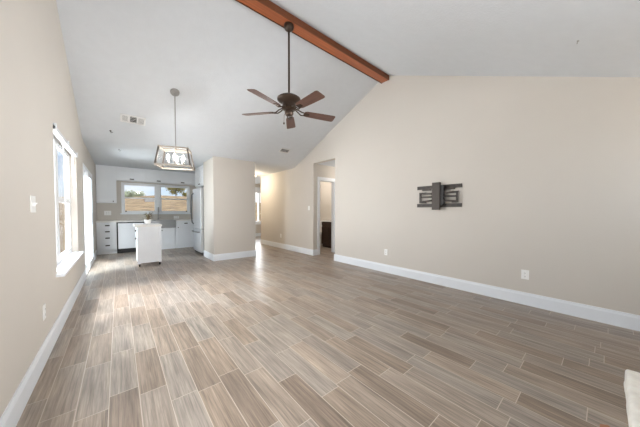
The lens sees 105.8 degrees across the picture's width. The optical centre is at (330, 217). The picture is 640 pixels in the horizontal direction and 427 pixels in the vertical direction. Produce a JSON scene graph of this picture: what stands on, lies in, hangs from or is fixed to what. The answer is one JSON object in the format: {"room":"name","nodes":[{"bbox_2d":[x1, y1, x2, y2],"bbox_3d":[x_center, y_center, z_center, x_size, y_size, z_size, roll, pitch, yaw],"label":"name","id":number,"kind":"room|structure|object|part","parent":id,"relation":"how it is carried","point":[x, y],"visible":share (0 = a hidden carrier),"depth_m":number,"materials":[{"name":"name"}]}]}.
{"room":"living room","nodes":[
{"label":"living room","id":0,"kind":"room"},
{"bbox_2d":[0,0,96,417],"bbox_3d":[-3.280,-0.798,2.941,0.120,3.800,10.460,-1,2,-41],"label":"wall","id":1,"kind":"structure","parent":0,"point":[36,90],"depth_m":1.70,"materials":[{"name":"beige paint"}]},
{"bbox_2d":[30,195,37,212],"bbox_3d":[-2.102,-0.095,1.719,0.020,0.118,0.118,-1,2,-41],"label":"light switch","id":2,"kind":"object","parent":1,"relation":"attached to","point":[33,203],"visible":1,"depth_m":1.70,"materials":[{"name":"white plastic"}]},
{"bbox_2d":[0,270,85,426],"bbox_3d":[-2.078,1.060,1.715,0.015,0.157,6.710,-1,2,-41],"label":"baseboard","id":3,"kind":"structure","parent":1,"relation":"attached to","point":[10,417],"depth_m":1.67,"materials":[{"name":"white paint"}]},
{"bbox_2d":[42,303,45,320],"bbox_3d":[-2.267,0.748,1.919,0.009,0.118,0.072,-1,2,-41],"label":"wall outlet","id":4,"kind":"object","parent":1,"relation":"attached to","point":[44,305],"visible":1,"depth_m":1.91,"materials":[{"name":"white plastic"}]},
{"bbox_2d":[53,134,83,276],"bbox_3d":[-3.203,-0.188,2.914,0.180,1.478,1.750,-1,2,-41],"label":"window","id":5,"kind":"structure","parent":1,"relation":"in","point":[66,260],"depth_m":2.97,"materials":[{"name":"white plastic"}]},
{"bbox_3d":[-3.269,-0.197,2.895,0.057,1.460,1.670,-1,2,-41],"label":"frame","id":6,"kind":"part","parent":5,"relation":"part of","materials":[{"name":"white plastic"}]},
{"bbox_3d":[-3.482,-0.554,3.137,0.020,0.660,0.910,-1,2,-41],"label":"sash","id":7,"kind":"part","parent":5,"relation":"part of","materials":[{"name":"white plastic"}]},
{"bbox_3d":[-3.478,0.126,3.161,0.020,0.700,0.910,-1,2,-41],"label":"sash","id":8,"kind":"part","parent":5,"relation":"part of","materials":[{"name":"white plastic"}]},
{"bbox_2d":[53,123,77,216],"bbox_3d":[-3.201,-0.472,2.940,0.061,0.910,1.620,-1,2,-41],"label":"blind headrail","id":9,"kind":"object","parent":5,"relation":"attached to","point":[56,132],"visible":0.88,"depth_m":2.73,"materials":[{"name":"white plastic"}]},
{"bbox_3d":[-3.003,-0.434,2.729,0.051,0.846,0.017,1,2,39],"label":"lift cord","id":10,"kind":"part","parent":9,"relation":"part of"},
{"bbox_3d":[-3.185,0.535,2.950,0.127,0.030,1.750,-1,2,-41],"label":"sill","id":11,"kind":"part","parent":5,"relation":"part of","materials":[{"name":"white paint"}]},
{"bbox_2d":[83,163,93,275],"bbox_3d":[-5.006,0.029,4.957,0.150,2.030,1.950,-1,2,-41],"label":"door","id":12,"kind":"structure","parent":1,"relation":"in","point":[87,176],"depth_m":4.95,"materials":[{"name":"white glass"}]},
{"bbox_3d":[-4.735,0.049,4.617,0.040,1.950,0.980,-1,2,-41],"label":"sliding panel","id":13,"kind":"part","parent":12,"relation":"part of","materials":[{"name":"white plastic"}]},
{"bbox_3d":[-5.276,0.029,5.306,0.040,1.950,0.970,-1,2,-41],"label":"sliding panel","id":14,"kind":"part","parent":12,"relation":"part of","materials":[{"name":"white plastic"}]},
{"bbox_2d":[97,181,195,224],"bbox_3d":[-5.452,-0.257,7.929,3.163,2.440,0.120,-1,2,-41],"label":"wall","id":15,"kind":"structure","parent":0,"point":[115,208],"depth_m":7.18,"materials":[{"name":"beige paint"}]},
{"bbox_2d":[95,164,116,202],"bbox_3d":[-6.318,-0.929,6.828,0.415,1.038,0.346,-1,2,-41],"label":"upper cabinet","id":16,"kind":"object","parent":15,"relation":"attached to","point":[105,175],"visible":1,"depth_m":6.72,"materials":[{"name":"white paint"}]},
{"bbox_2d":[116,166,194,185],"bbox_3d":[-5.230,-1.282,7.765,2.463,0.378,0.330,-1,2,-41],"label":"upper cabinet","id":17,"kind":"object","parent":15,"relation":"attached to","point":[122,173],"visible":1,"depth_m":7.44,"materials":[{"name":"white paint"}]},
{"bbox_3d":[-5.811,-1.238,7.080,0.620,0.305,0.020,-1,2,-41],"label":"door","id":18,"kind":"part","parent":17,"relation":"part of","materials":[{"name":"white paint"}]},
{"bbox_3d":[-5.328,-1.248,7.503,0.635,0.305,0.020,-1,2,-41],"label":"door","id":19,"kind":"part","parent":17,"relation":"part of","materials":[{"name":"white paint"}]},
{"bbox_3d":[-4.846,-1.258,7.925,0.615,0.305,0.020,-1,2,-41],"label":"door","id":20,"kind":"part","parent":17,"relation":"part of","materials":[{"name":"white paint"}]},
{"bbox_2d":[120,182,190,213],"bbox_3d":[-5.554,-0.587,7.797,1.850,0.955,0.170,-1,2,-41],"label":"window","id":21,"kind":"structure","parent":15,"relation":"in","point":[157,188],"depth_m":7.75,"materials":[{"name":"white plastic"}]},
{"bbox_3d":[-5.925,-0.801,7.528,0.795,0.424,0.032,-1,2,-41],"label":"sash","id":22,"kind":"part","parent":21,"relation":"part of","materials":[{"name":"clear glass"}]},
{"bbox_3d":[-5.902,-0.396,7.512,0.795,0.448,0.032,-1,2,-41],"label":"sash","id":23,"kind":"part","parent":21,"relation":"part of","materials":[{"name":"white plastic"}]},
{"bbox_3d":[-5.520,-0.126,7.768,1.850,0.035,0.062,-1,2,-41],"label":"sill","id":24,"kind":"part","parent":21,"relation":"part of","materials":[{"name":"white paint"}]},
{"bbox_3d":[-5.244,-0.815,8.124,0.795,0.424,0.032,-1,2,-41],"label":"sash","id":25,"kind":"part","parent":21,"relation":"part of","materials":[{"name":"clear glass"}]},
{"bbox_3d":[-5.221,-0.410,8.108,0.795,0.448,0.032,-1,2,-41],"label":"sash","id":26,"kind":"part","parent":21,"relation":"part of","materials":[{"name":"white plastic"}]},
{"bbox_2d":[56,0,377,183],"bbox_3d":[-2.084,-2.179,7.206,7.578,1.460,7.960,-1,2,-41],"label":"ceiling","id":27,"kind":"structure","parent":0,"point":[124,56],"depth_m":3.86,"materials":[{"name":"white paint"}]},
{"bbox_2d":[120,113,145,125],"bbox_3d":[-3.370,-1.671,4.137,0.335,0.087,0.188,-1,2,-41],"label":"ceiling vent","id":28,"kind":"object","parent":27,"relation":"in","point":[126,118],"visible":1,"depth_m":4.13,"materials":[{"name":"white metal"}]},
{"bbox_2d":[154,88,194,170],"bbox_3d":[-2.476,-1.413,3.866,0.486,1.234,0.410,0,2,-21],"label":"lantern pendant","id":29,"kind":"object","parent":27,"relation":"hanging from","point":[175,92],"visible":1,"depth_m":3.84,"materials":[{"name":"grey metal"}]},
{"bbox_3d":[-2.609,-0.942,3.634,0.030,0.265,0.081,1,2,37],"label":"corner post","id":30,"kind":"part","parent":29,"relation":"part of","materials":[{"name":"wood"}]},
{"bbox_3d":[-2.477,-1.101,3.875,0.400,0.060,0.356,0,2,-21],"label":"frame","id":31,"kind":"part","parent":29,"relation":"part of","materials":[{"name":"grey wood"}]},
{"bbox_3d":[-2.478,-0.809,3.882,0.486,0.026,0.410,0,2,-21],"label":"frame","id":32,"kind":"part","parent":29,"relation":"part of","materials":[{"name":"grey wood"}]},
{"bbox_3d":[-2.476,-1.542,3.863,0.015,0.862,0.015,0,2,-21],"label":"rod","id":33,"kind":"part","parent":29,"relation":"part of","materials":[{"name":"grey metal"}]},
{"bbox_2d":[278,148,290,152],"bbox_3d":[-1.157,-1.698,6.141,0.270,0.075,0.160,-1,2,-41],"label":"ceiling vent","id":34,"kind":"object","parent":27,"relation":"in","point":[283,150],"visible":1,"depth_m":6.14,"materials":[{"name":"white metal"}]},
{"bbox_2d":[235,0,388,83],"bbox_3d":[-0.582,-2.636,3.216,4.358,0.125,0.176,-1,2,-41],"label":"ridge beam","id":35,"kind":"structure","parent":27,"relation":"attached to","point":[267,9],"depth_m":3.48,"materials":[{"name":"brown wood"}]},
{"bbox_2d":[242,21,334,128],"bbox_3d":[-0.524,-1.915,3.228,1.306,1.331,1.256,-1,2,-41],"label":"ceiling fan","id":36,"kind":"object","parent":35,"relation":"hanging from","point":[289,101],"visible":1,"depth_m":3.21,"materials":[{"name":"brown wood"}]},
{"bbox_3d":[-0.993,-1.442,3.359,0.457,0.038,0.140,0,2,11],"label":"blade","id":37,"kind":"part","parent":36,"relation":"part of","materials":[{"name":"brown wood"}]},
{"bbox_3d":[-0.775,-1.428,2.885,0.140,0.038,0.457,1,2,29],"label":"blade","id":38,"kind":"part","parent":36,"relation":"part of","materials":[{"name":"brown wood"}]},
{"bbox_3d":[-0.610,-1.450,3.712,0.140,0.038,0.457,0,2,-7],"label":"blade","id":39,"kind":"part","parent":36,"relation":"part of","materials":[{"name":"brown wood"}]},
{"bbox_3d":[-0.258,-1.429,2.946,0.140,0.038,0.457,-1,2,-43],"label":"blade","id":40,"kind":"part","parent":36,"relation":"part of","materials":[{"name":"brown wood"}]},
{"bbox_3d":[-0.155,-1.442,3.457,0.457,0.038,0.140,-1,2,-25],"label":"blade","id":41,"kind":"part","parent":36,"relation":"part of","materials":[{"name":"brown wood"}]},
{"bbox_2d":[203,156,255,254],"bbox_3d":[-2.642,-0.220,6.342,1.025,2.466,0.870,-1,2,-41],"label":"wall","id":42,"kind":"structure","parent":0,"point":[228,184],"depth_m":5.98,"materials":[{"name":"beige paint"}]},
{"bbox_2d":[195,165,202,187],"bbox_3d":[-3.391,-1.159,6.974,0.731,0.566,1.093,-1,2,-41],"label":"upper cabinet","id":43,"kind":"object","parent":42,"relation":"attached to","point":[199,171],"visible":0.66,"depth_m":6.79,"materials":[{"name":"white paint"}]},
{"bbox_3d":[-3.812,-1.152,6.955,0.020,0.510,0.525,-1,2,-41],"label":"door","id":44,"kind":"part","parent":43,"relation":"part of","materials":[{"name":"white paint"}]},
{"bbox_3d":[-3.460,-1.140,6.553,0.020,0.510,0.515,-1,2,-41],"label":"door","id":45,"kind":"part","parent":43,"relation":"part of","materials":[{"name":"white paint"}]},
{"bbox_2d":[204,250,213,260],"bbox_3d":[-3.036,0.942,6.031,0.015,0.157,0.870,-1,2,-41],"label":"baseboard","id":46,"kind":"structure","parent":42,"relation":"attached to","point":[208,255],"depth_m":6.01,"materials":[{"name":"white paint"}]},
{"bbox_2d":[213,250,255,260],"bbox_3d":[-2.353,0.944,6.040,1.055,0.157,0.015,-1,2,-41],"label":"baseboard","id":47,"kind":"structure","parent":42,"relation":"attached to","point":[226,256],"depth_m":6.00,"materials":[{"name":"white paint"}]},
{"bbox_2d":[255,184,260,232],"bbox_3d":[-3.482,-0.341,11.248,4.415,2.440,0.120,-1,2,-41],"label":"wall","id":48,"kind":"structure","parent":0,"point":[257,226],"depth_m":11.27,"materials":[{"name":"beige paint"}]},
{"bbox_2d":[255,187,260,224],"bbox_3d":[-3.350,-0.543,11.331,1.280,1.720,0.120,-1,2,-41],"label":"window","id":49,"kind":"structure","parent":48,"relation":"in","point":[257,189],"depth_m":11.30,"materials":[{"name":"white plastic"}]},
{"bbox_2d":[320,181,330,222],"bbox_3d":[0.267,-0.260,8.435,0.120,2.450,4.013,-1,2,-41],"label":"wall","id":50,"kind":"structure","parent":0,"point":[325,187],"depth_m":8.85,"materials":[{"name":"beige paint"}]},
{"bbox_2d":[317,164,334,178],"bbox_3d":[0.231,-0.225,7.110,1.680,2.450,0.120,-1,2,-41],"label":"wall","id":51,"kind":"structure","parent":0,"point":[325,171],"depth_m":6.68,"materials":[{"name":"beige paint"}]},
{"bbox_2d":[317,177,334,254],"bbox_3d":[-0.119,-0.050,6.797,0.704,2.115,0.138,-1,2,-41],"label":"door frame","id":52,"kind":"structure","parent":51,"relation":"in","point":[323,179],"depth_m":6.86,"materials":[{"name":"white paint"}]},
{"bbox_2d":[16,236,639,426],"bbox_3d":[-0.875,1.080,5.901,7.578,0.100,11.660,-1,2,-41],"label":"floor","id":53,"kind":"structure","parent":0,"point":[274,337],"depth_m":1.99,"materials":[{"name":"brown wood"}]},
{"bbox_2d":[96,222,116,254],"bbox_3d":[-6.229,0.558,6.752,0.398,0.868,0.618,-1,2,-41],"label":"base cabinet","id":54,"kind":"object","parent":53,"relation":"on","point":[106,232],"visible":0.94,"depth_m":6.54,"materials":[{"name":"white paint"}]},
{"bbox_3d":[-6.034,0.761,6.559,0.335,0.215,0.018,-1,2,-41],"label":"drawer","id":55,"kind":"part","parent":54,"relation":"part of","materials":[{"name":"white paint"}]},
{"bbox_3d":[-6.034,0.558,6.554,0.335,0.160,0.018,-1,2,-41],"label":"drawer","id":56,"kind":"part","parent":54,"relation":"part of","materials":[{"name":"white paint"}]},
{"bbox_3d":[-6.033,0.386,6.549,0.335,0.155,0.018,-1,2,-41],"label":"drawer","id":57,"kind":"part","parent":54,"relation":"part of","materials":[{"name":"white paint"}]},
{"bbox_3d":[-6.033,0.221,6.545,0.335,0.145,0.018,-1,2,-41],"label":"drawer","id":58,"kind":"part","parent":54,"relation":"part of","materials":[{"name":"white paint"}]},
{"bbox_2d":[117,222,143,252],"bbox_3d":[-5.852,0.550,7.087,0.600,0.868,0.655,-1,2,-41],"label":"dishwasher","id":59,"kind":"object","parent":53,"relation":"on","point":[126,234],"visible":0.56,"depth_m":6.80,"materials":[{"name":"white metal"}]},
{"bbox_2d":[133,223,161,266],"bbox_3d":[-4.074,0.590,5.397,0.470,0.890,0.620,-1,2,-41],"label":"kitchen cart","id":60,"kind":"object","parent":53,"relation":"on","point":[148,236],"visible":1,"depth_m":5.21,"materials":[{"name":"white paint"}]},
{"bbox_3d":[-4.218,0.745,5.283,0.016,0.385,0.460,-1,2,-41],"label":"door","id":61,"kind":"part","parent":60,"relation":"part of","materials":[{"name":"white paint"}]},
{"bbox_3d":[-4.030,0.590,5.093,0.045,0.785,0.045,-1,2,-41],"label":"corner post","id":62,"kind":"part","parent":60,"relation":"part of","materials":[{"name":"white paint"}]},
{"bbox_2d":[143,212,152,223],"bbox_3d":[-4.153,0.010,5.511,0.220,0.262,0.216,-1,2,-41],"label":"potted plant","id":63,"kind":"object","parent":60,"relation":"on","point":[147,221],"visible":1,"depth_m":5.49,"materials":[{"name":"green plant"}]},
{"bbox_3d":[-3.887,0.580,5.206,0.320,0.770,0.014,-1,2,-41],"label":"panel","id":64,"kind":"part","parent":60,"relation":"part of","materials":[{"name":"white paint"}]},
{"bbox_3d":[-3.756,0.585,5.334,0.045,0.785,0.045,-1,2,-41],"label":"corner post","id":65,"kind":"part","parent":60,"relation":"part of","materials":[{"name":"white paint"}]},
{"bbox_2d":[161,228,175,249],"bbox_3d":[-5.325,0.644,7.542,0.780,0.660,0.624,-1,2,-41],"label":"base cabinet","id":66,"kind":"object","parent":53,"relation":"on","point":[168,235],"visible":0.48,"depth_m":7.47,"materials":[{"name":"white paint"}]},
{"bbox_2d":[176,221,193,247],"bbox_3d":[-4.620,0.525,8.157,1.085,0.868,0.624,-1,2,-41],"label":"base cabinet","id":67,"kind":"object","parent":53,"relation":"on","point":[184,234],"visible":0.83,"depth_m":7.75,"materials":[{"name":"white paint"}]},
{"bbox_2d":[96,219,192,222],"bbox_3d":[-5.304,0.089,7.567,2.898,0.032,0.635,-1,2,-41],"label":"countertop","id":68,"kind":"structure","parent":67,"relation":"on","point":[166,219],"depth_m":7.03,"materials":[{"name":"white stone"}]},
{"bbox_2d":[144,220,175,227],"bbox_3d":[-5.279,0.198,7.482,0.775,0.231,0.510,-1,2,-41],"label":"sink","id":69,"kind":"object","parent":68,"relation":"in","point":[165,223],"visible":0.53,"depth_m":7.40,"materials":[{"name":"metal"}]},
{"bbox_3d":[-4.625,0.184,7.775,0.525,0.130,0.020,-1,2,-41],"label":"drawer","id":70,"kind":"part","parent":67,"relation":"part of","materials":[{"name":"white paint"}]},
{"bbox_3d":[-4.626,0.552,7.785,0.525,0.575,0.020,-1,2,-41],"label":"door","id":71,"kind":"part","parent":67,"relation":"part of","materials":[{"name":"white paint"}]},
{"bbox_2d":[190,187,203,254],"bbox_3d":[-3.409,0.096,6.890,0.898,1.800,0.910,-1,2,-41],"label":"refrigerator","id":72,"kind":"object","parent":53,"relation":"on","point":[198,193],"visible":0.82,"depth_m":6.47,"materials":[{"name":"silver metal"}]},
{"bbox_3d":[-3.894,-0.253,6.820,0.086,0.879,0.028,-1,2,-41],"label":"handle","id":73,"kind":"part","parent":72,"relation":"part of","materials":[{"name":"silver metal"}]},
{"bbox_3d":[-3.657,-0.254,6.662,0.080,1.090,0.900,-1,2,-41],"label":"fridge door","id":74,"kind":"part","parent":72,"relation":"part of","materials":[{"name":"silver metal"}]},
{"bbox_3d":[-3.659,0.609,6.686,0.080,0.605,0.900,-1,2,-41],"label":"freezer drawer","id":75,"kind":"part","parent":72,"relation":"part of","materials":[{"name":"silver metal"}]},
{"bbox_2d":[320,221,322,244],"bbox_3d":[-0.341,0.551,8.534,0.690,0.820,0.440,-1,2,-41],"label":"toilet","id":76,"kind":"object","parent":53,"relation":"on","point":[320,221],"visible":0.09,"depth_m":8.42,"materials":[{"name":"white ceramic"}]},
{"bbox_2d":[321,220,330,247],"bbox_3d":[0.166,0.537,7.973,0.646,0.880,0.790,-1,2,-41],"label":"bathroom vanity","id":77,"kind":"object","parent":53,"relation":"on","point":[326,224],"visible":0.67,"depth_m":7.87,"materials":[{"name":"brown wood"}]},
{"bbox_3d":[-0.169,0.583,7.920,0.020,0.570,0.350,-1,2,-41],"label":"door","id":78,"kind":"part","parent":77,"relation":"part of","materials":[{"name":"brown wood"}]},
{"bbox_3d":[-0.047,0.217,7.777,0.015,0.130,0.710,-1,2,-41],"label":"drawer","id":79,"kind":"part","parent":77,"relation":"part of","materials":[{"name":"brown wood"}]},
{"bbox_3d":[0.069,0.590,7.650,0.020,0.570,0.350,-1,2,-41],"label":"door","id":80,"kind":"part","parent":77,"relation":"part of","materials":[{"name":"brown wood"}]},
{"bbox_2d":[624,370,639,426],"bbox_3d":[1.617,1.109,0.912,1.663,0.124,0.604,-1,2,-41],"label":"stone hearth","id":81,"kind":"object","parent":53,"relation":"on","point":[632,378],"visible":1,"depth_m":1.42,"materials":[{"name":"white stone"}]},
{"bbox_2d":[261,75,639,314],"bbox_3d":[0.524,-0.853,5.394,0.120,3.800,9.140,-1,2,-41],"label":"wall","id":82,"kind":"structure","parent":0,"point":[547,169],"depth_m":3.37,"materials":[{"name":"beige paint"}]},
{"bbox_2d":[261,239,312,255],"bbox_3d":[-1.501,0.903,7.647,0.015,0.157,3.160,-1,2,-41],"label":"baseboard","id":83,"kind":"structure","parent":82,"relation":"attached to","point":[270,243],"depth_m":7.38,"materials":[{"name":"white paint"}]},
{"bbox_2d":[417,182,461,209],"bbox_3d":[1.712,-0.342,3.883,0.100,0.435,0.720,-1,2,-41],"label":"tv wall mount","id":84,"kind":"object","parent":82,"relation":"attached to","point":[438,193],"depth_m":3.81,"materials":[{"name":"grey metal"}]},
{"bbox_3d":[1.597,-0.329,4.031,0.072,0.180,0.226,-1,2,-33],"label":"folding arm","id":85,"kind":"part","parent":84,"relation":"part of","materials":[{"name":"grey metal"}]},
{"bbox_3d":[1.690,-0.342,3.862,0.040,0.435,0.127,-1,2,-41],"label":"plate","id":86,"kind":"part","parent":84,"relation":"part of","materials":[{"name":"grey metal"}]},
{"bbox_3d":[1.741,-0.197,3.913,0.020,0.058,0.720,-1,2,-41],"label":"rail","id":87,"kind":"part","parent":84,"relation":"part of","materials":[{"name":"grey metal"}]},
{"bbox_3d":[1.742,-0.493,3.905,0.020,0.058,0.720,-1,2,-41],"label":"rail","id":88,"kind":"part","parent":84,"relation":"part of","materials":[{"name":"grey metal"}]},
{"bbox_3d":[1.850,-0.320,3.742,0.245,0.180,0.071,2,2,42],"label":"folding arm","id":89,"kind":"part","parent":84,"relation":"part of","materials":[{"name":"grey metal"}]},
{"bbox_2d":[334,254,639,330],"bbox_3d":[1.751,1.011,3.934,0.015,0.157,5.007,-1,2,-41],"label":"baseboard","id":90,"kind":"structure","parent":82,"relation":"attached to","point":[607,316],"depth_m":3.15,"materials":[{"name":"white paint"}]},
{"bbox_2d":[521,270,528,279],"bbox_3d":[2.487,0.729,3.091,0.009,0.118,0.078,-1,2,-41],"label":"wall outlet","id":91,"kind":"object","parent":82,"relation":"attached to","point":[524,273],"visible":1,"depth_m":3.09,"materials":[{"name":"white plastic"}]},
{"bbox_2d":[270,0,639,76],"bbox_3d":[0.635,-1.932,1.843,4.598,1.653,3.700,-1,2,-41],"label":"ceiling","id":92,"kind":"structure","parent":0,"point":[538,38],"depth_m":2.46,"materials":[{"name":"white paint"}]},
{"label":"outside","id":93,"kind":"structure","parent":0,"visible":0},
{"bbox_2d":[59,195,260,252],"bbox_3d":[-12.047,-0.725,21.339,90.000,2.920,72.000,-1,2,-41],"label":"ground","id":94,"kind":"structure","parent":93,"point":[130,204],"depth_m":18.28,"materials":[{"name":"brown soil"}]},
{"bbox_2d":[124,190,137,196],"bbox_3d":[-24.468,-2.699,29.035,2.144,1.323,1.951,1,2,21],"label":"tree","id":95,"kind":"object","parent":94,"relation":"on","point":[127,194],"visible":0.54,"depth_m":28.97,"materials":[{"name":"green plant"}]},
{"bbox_2d":[130,190,145,196],"bbox_3d":[-25.051,-2.780,31.275,1.888,1.409,2.101,-1,2,-41],"label":"tree","id":96,"kind":"object","parent":94,"relation":"on","point":[141,192],"visible":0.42,"depth_m":31.02,"materials":[{"name":"green plant"}]},
{"bbox_2d":[164,187,184,195],"bbox_3d":[-20.719,-3.640,32.484,2.518,2.387,2.360,-1,2,-41],"label":"tree","id":97,"kind":"object","parent":94,"relation":"on","point":[173,190],"visible":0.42,"depth_m":32.22,"materials":[{"name":"green plant"}]}
]}

